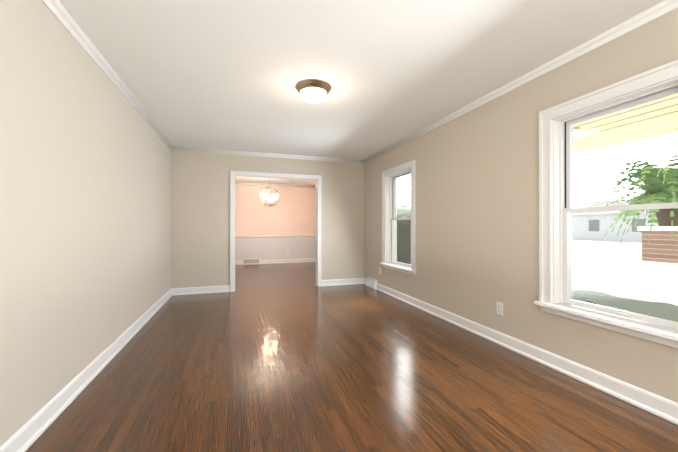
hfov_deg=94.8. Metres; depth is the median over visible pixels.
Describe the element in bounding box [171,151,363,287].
wall
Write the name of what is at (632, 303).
hedge
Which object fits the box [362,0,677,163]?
crown molding
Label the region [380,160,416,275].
window
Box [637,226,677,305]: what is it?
brick column
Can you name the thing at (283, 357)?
floor
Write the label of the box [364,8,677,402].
wall
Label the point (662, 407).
baseboard
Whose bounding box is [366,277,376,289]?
air vent
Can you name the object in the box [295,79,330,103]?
ceiling light fixture
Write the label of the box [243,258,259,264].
air vent
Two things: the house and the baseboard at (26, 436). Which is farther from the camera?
the house
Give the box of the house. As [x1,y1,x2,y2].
[572,199,658,241]
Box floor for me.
[25,262,677,451]
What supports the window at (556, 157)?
in the wall at (477, 213)
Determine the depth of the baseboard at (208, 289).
5.25 m
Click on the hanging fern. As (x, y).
(665, 198)
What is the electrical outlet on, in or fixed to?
attached to the wall at (477, 213)
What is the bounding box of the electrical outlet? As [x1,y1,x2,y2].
[496,302,502,315]
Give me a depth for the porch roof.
3.77 m
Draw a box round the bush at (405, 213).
[397,205,410,263]
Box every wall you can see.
[0,0,170,446]
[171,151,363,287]
[235,185,314,260]
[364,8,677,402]
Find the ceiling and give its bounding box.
[59,0,662,185]
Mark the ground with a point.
(601, 260)
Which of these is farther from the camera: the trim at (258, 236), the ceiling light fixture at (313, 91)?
the trim at (258, 236)
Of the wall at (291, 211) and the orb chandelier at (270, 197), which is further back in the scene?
the wall at (291, 211)
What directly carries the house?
on the ground
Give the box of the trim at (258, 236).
[235,235,314,237]
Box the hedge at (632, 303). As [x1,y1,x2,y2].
[572,289,677,321]
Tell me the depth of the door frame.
5.71 m
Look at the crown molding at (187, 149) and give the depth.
5.56 m
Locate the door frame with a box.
[230,170,321,291]
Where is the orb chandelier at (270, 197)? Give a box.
[260,186,279,206]
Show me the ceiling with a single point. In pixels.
(219, 74)
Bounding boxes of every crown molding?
[42,0,173,150]
[174,146,361,163]
[235,182,313,187]
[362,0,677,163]
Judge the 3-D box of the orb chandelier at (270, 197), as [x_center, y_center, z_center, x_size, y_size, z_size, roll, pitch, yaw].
[-1.693,-0.883,7.621,0.482,0.821,0.482,0,0,-18]
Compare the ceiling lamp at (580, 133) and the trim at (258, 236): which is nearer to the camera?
the ceiling lamp at (580, 133)
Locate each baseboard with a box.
[0,288,171,451]
[172,285,229,295]
[260,258,315,263]
[322,278,363,285]
[376,283,677,424]
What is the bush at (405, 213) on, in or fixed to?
on the ground
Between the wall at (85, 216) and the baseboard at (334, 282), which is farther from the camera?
the baseboard at (334, 282)
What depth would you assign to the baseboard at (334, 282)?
6.04 m
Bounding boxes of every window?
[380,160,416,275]
[534,59,677,347]
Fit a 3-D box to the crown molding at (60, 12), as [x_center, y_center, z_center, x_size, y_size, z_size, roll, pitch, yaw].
[-1.757,-1.280,2.136,0.048,0.059,6.314,0,0,-18]
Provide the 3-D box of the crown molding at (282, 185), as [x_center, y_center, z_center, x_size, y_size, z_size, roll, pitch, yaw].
[-2.389,-1.258,9.474,3.300,0.059,0.048,0,0,-18]
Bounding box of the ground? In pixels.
[572,240,641,299]
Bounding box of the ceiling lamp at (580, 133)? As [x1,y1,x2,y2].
[573,127,587,138]
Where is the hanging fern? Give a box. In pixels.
[587,155,677,246]
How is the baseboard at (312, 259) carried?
attached to the wall at (291, 211)
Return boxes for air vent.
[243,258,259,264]
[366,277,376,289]
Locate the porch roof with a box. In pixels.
[573,93,677,153]

